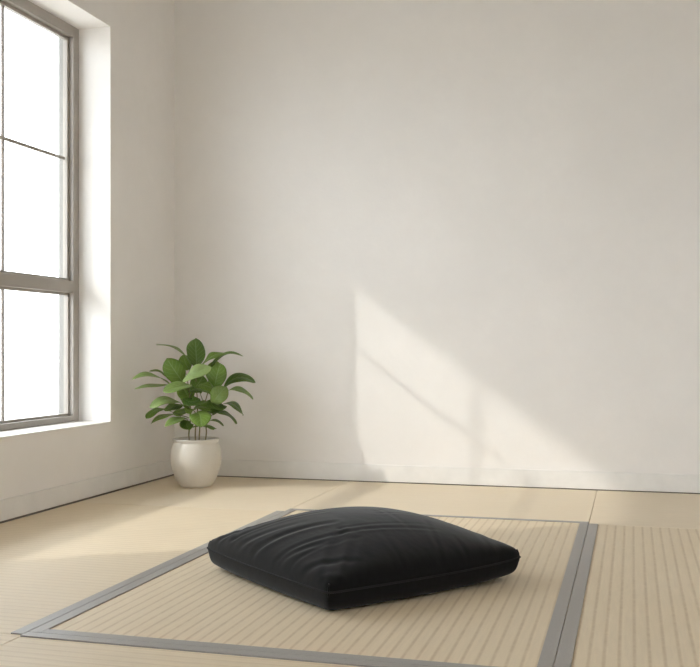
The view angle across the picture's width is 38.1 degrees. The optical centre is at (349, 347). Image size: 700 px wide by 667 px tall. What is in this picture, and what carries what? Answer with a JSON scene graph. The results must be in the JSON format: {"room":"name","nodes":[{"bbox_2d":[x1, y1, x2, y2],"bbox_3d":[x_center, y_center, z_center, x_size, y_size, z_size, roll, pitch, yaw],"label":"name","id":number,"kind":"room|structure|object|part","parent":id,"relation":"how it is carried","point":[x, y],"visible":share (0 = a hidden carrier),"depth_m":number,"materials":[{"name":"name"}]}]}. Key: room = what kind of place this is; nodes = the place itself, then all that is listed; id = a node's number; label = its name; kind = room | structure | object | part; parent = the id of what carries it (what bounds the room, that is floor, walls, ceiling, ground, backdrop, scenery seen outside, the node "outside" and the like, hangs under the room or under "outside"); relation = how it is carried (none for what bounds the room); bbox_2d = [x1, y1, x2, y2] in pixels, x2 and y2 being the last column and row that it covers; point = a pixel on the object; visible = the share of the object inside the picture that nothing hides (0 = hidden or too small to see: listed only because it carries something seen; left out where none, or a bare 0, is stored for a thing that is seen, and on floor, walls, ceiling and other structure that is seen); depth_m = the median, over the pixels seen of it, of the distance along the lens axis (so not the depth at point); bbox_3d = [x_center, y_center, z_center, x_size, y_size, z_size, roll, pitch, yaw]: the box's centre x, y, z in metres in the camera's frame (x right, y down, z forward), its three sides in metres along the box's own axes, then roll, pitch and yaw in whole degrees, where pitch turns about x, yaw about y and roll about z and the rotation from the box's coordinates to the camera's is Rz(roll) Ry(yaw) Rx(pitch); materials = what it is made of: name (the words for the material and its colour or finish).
{"room":"meditation room","nodes":[
{"label":"meditation room","id":0,"kind":"room"},
{"bbox_2d":[0,0,173,499],"bbox_3d":[-2.500,-1.175,1.985,0.300,4.550,9.885,0,0,16],"label":"wall","id":1,"kind":"structure","parent":0,"point":[126,47],"depth_m":5.74,"materials":[{"name":"paint"}]},
{"bbox_2d":[0,0,110,439],"bbox_3d":[-1.795,-0.682,4.546,0.322,2.205,2.338,0,0,16],"label":"window","id":2,"kind":"structure","parent":1,"relation":"in","point":[66,285],"depth_m":5.62,"materials":[{"name":"grey metal"}]},
{"bbox_3d":[-1.871,-1.048,4.567,0.028,1.357,2.222,0,0,16],"label":"sash","id":3,"kind":"part","parent":2,"relation":"part of","materials":[{"name":"grey metal"}]},
{"bbox_3d":[-1.871,0.034,4.567,0.028,0.680,2.222,0,0,16],"label":"sash","id":4,"kind":"part","parent":2,"relation":"part of","materials":[{"name":"grey metal"}]},
{"bbox_3d":[-1.858,-0.338,4.564,0.066,0.064,2.222,0,0,16],"label":"rail","id":5,"kind":"part","parent":2,"relation":"part of","materials":[{"name":"grey metal"}]},
{"bbox_3d":[-1.861,-0.689,4.564,0.060,2.193,2.338,0,0,16],"label":"frame","id":6,"kind":"part","parent":2,"relation":"part of","materials":[{"name":"grey metal"}]},
{"bbox_3d":[-1.735,0.414,4.529,0.199,0.012,2.338,0,0,16],"label":"sill","id":7,"kind":"part","parent":2,"relation":"part of","materials":[{"name":"white paint"}]},
{"bbox_2d":[0,459,173,523],"bbox_3d":[-2.351,0.745,1.937,0.012,0.097,9.273,0,0,16],"label":"baseboard","id":8,"kind":"structure","parent":1,"relation":"attached to","point":[28,503],"depth_m":5.29,"materials":[{"name":"white paint"}]},
{"bbox_2d":[174,0,699,474],"bbox_3d":[1.718,-1.175,5.786,5.790,4.550,0.300,0,0,16],"label":"wall","id":9,"kind":"structure","parent":0,"point":[444,233],"depth_m":5.95,"materials":[{"name":"paint"}]},
{"bbox_2d":[217,460,699,493],"bbox_3d":[1.532,0.746,5.676,5.490,0.100,0.012,0,0,16],"label":"baseboard","id":10,"kind":"structure","parent":9,"relation":"attached to","point":[659,482],"depth_m":5.90,"materials":[{"name":"white paint"}]},
{"bbox_3d":[0.290,0.971,1.209,5.490,0.258,9.285,0,0,16],"label":"floor","id":11,"kind":"structure","parent":0,"visible":0},
{"bbox_2d":[0,633,19,645],"bbox_3d":[-1.714,0.822,2.088,1.140,0.040,1.863,0,0,16],"label":"mat","id":12,"kind":"object","parent":11,"relation":"on","point":[4,638],"visible":0.45,"depth_m":2.81,"materials":[{"name":"beige wicker"}]},
{"bbox_2d":[0,502,283,634],"bbox_3d":[-1.168,0.820,4.053,1.140,0.044,2.213,0,0,16],"label":"mat","id":13,"kind":"object","parent":11,"relation":"on","point":[56,562],"visible":0.84,"depth_m":4.08,"materials":[{"name":"beige wicker"}]},
{"bbox_2d":[0,637,360,666],"bbox_3d":[-0.468,0.822,1.734,1.448,0.040,1.848,0,0,16],"label":"mat","id":14,"kind":"object","parent":11,"relation":"on","point":[21,651],"visible":1,"depth_m":2.63,"materials":[{"name":"beige wicker"}]},
{"bbox_2d":[80,475,348,510],"bbox_3d":[-0.713,0.822,5.688,1.140,0.040,1.176,0,0,16],"label":"mat","id":15,"kind":"object","parent":11,"relation":"on","point":[236,493],"visible":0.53,"depth_m":5.59,"materials":[{"name":"beige wicker"}]},
{"bbox_2d":[132,338,255,487],"bbox_3d":[-0.883,0.372,5.774,0.467,0.854,0.605,0,0,33],"label":"potted plant","id":16,"kind":"object","parent":15,"relation":"on","point":[195,460],"visible":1,"depth_m":5.77,"materials":[{"name":"green plant"}]},
{"bbox_3d":[-0.893,0.661,5.879,0.293,0.276,0.293,0,0,-9],"label":"pot","id":17,"kind":"part","parent":16,"relation":"part of","materials":[{"name":"white ceramic"}]},
{"bbox_2d":[20,508,588,666],"bbox_3d":[0.090,0.820,3.740,1.448,0.044,2.313,0,0,16],"label":"mat","id":18,"kind":"object","parent":11,"relation":"on","point":[191,604],"visible":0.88,"depth_m":3.03,"materials":[{"name":"beige wicker"}]},
{"bbox_2d":[207,506,520,609],"bbox_3d":[0.034,0.686,3.592,0.824,0.224,0.824,0,0,-35],"label":"floor cushion","id":19,"kind":"object","parent":18,"relation":"on","point":[338,558],"visible":1,"depth_m":3.32,"materials":[{"name":"black fabric"}]},
{"bbox_2d":[292,481,596,521],"bbox_3d":[0.547,0.822,5.382,1.448,0.040,1.091,0,0,16],"label":"mat","id":20,"kind":"object","parent":11,"relation":"on","point":[428,499],"visible":0.62,"depth_m":5.37,"materials":[{"name":"beige wicker"}]},
{"bbox_2d":[554,523,699,666],"bbox_3d":[1.388,0.820,2.697,1.608,0.044,3.538,0,0,16],"label":"mat","id":21,"kind":"object","parent":11,"relation":"on","point":[635,598],"visible":1,"depth_m":3.21,"materials":[{"name":"beige wicker"}]},
{"bbox_2d":[589,490,699,528],"bbox_3d":[2.015,0.822,4.950,1.608,0.040,1.136,0,0,16],"label":"mat","id":22,"kind":"object","parent":11,"relation":"on","point":[619,508],"visible":0.75,"depth_m":5.04,"materials":[{"name":"beige wicker"}]}
]}

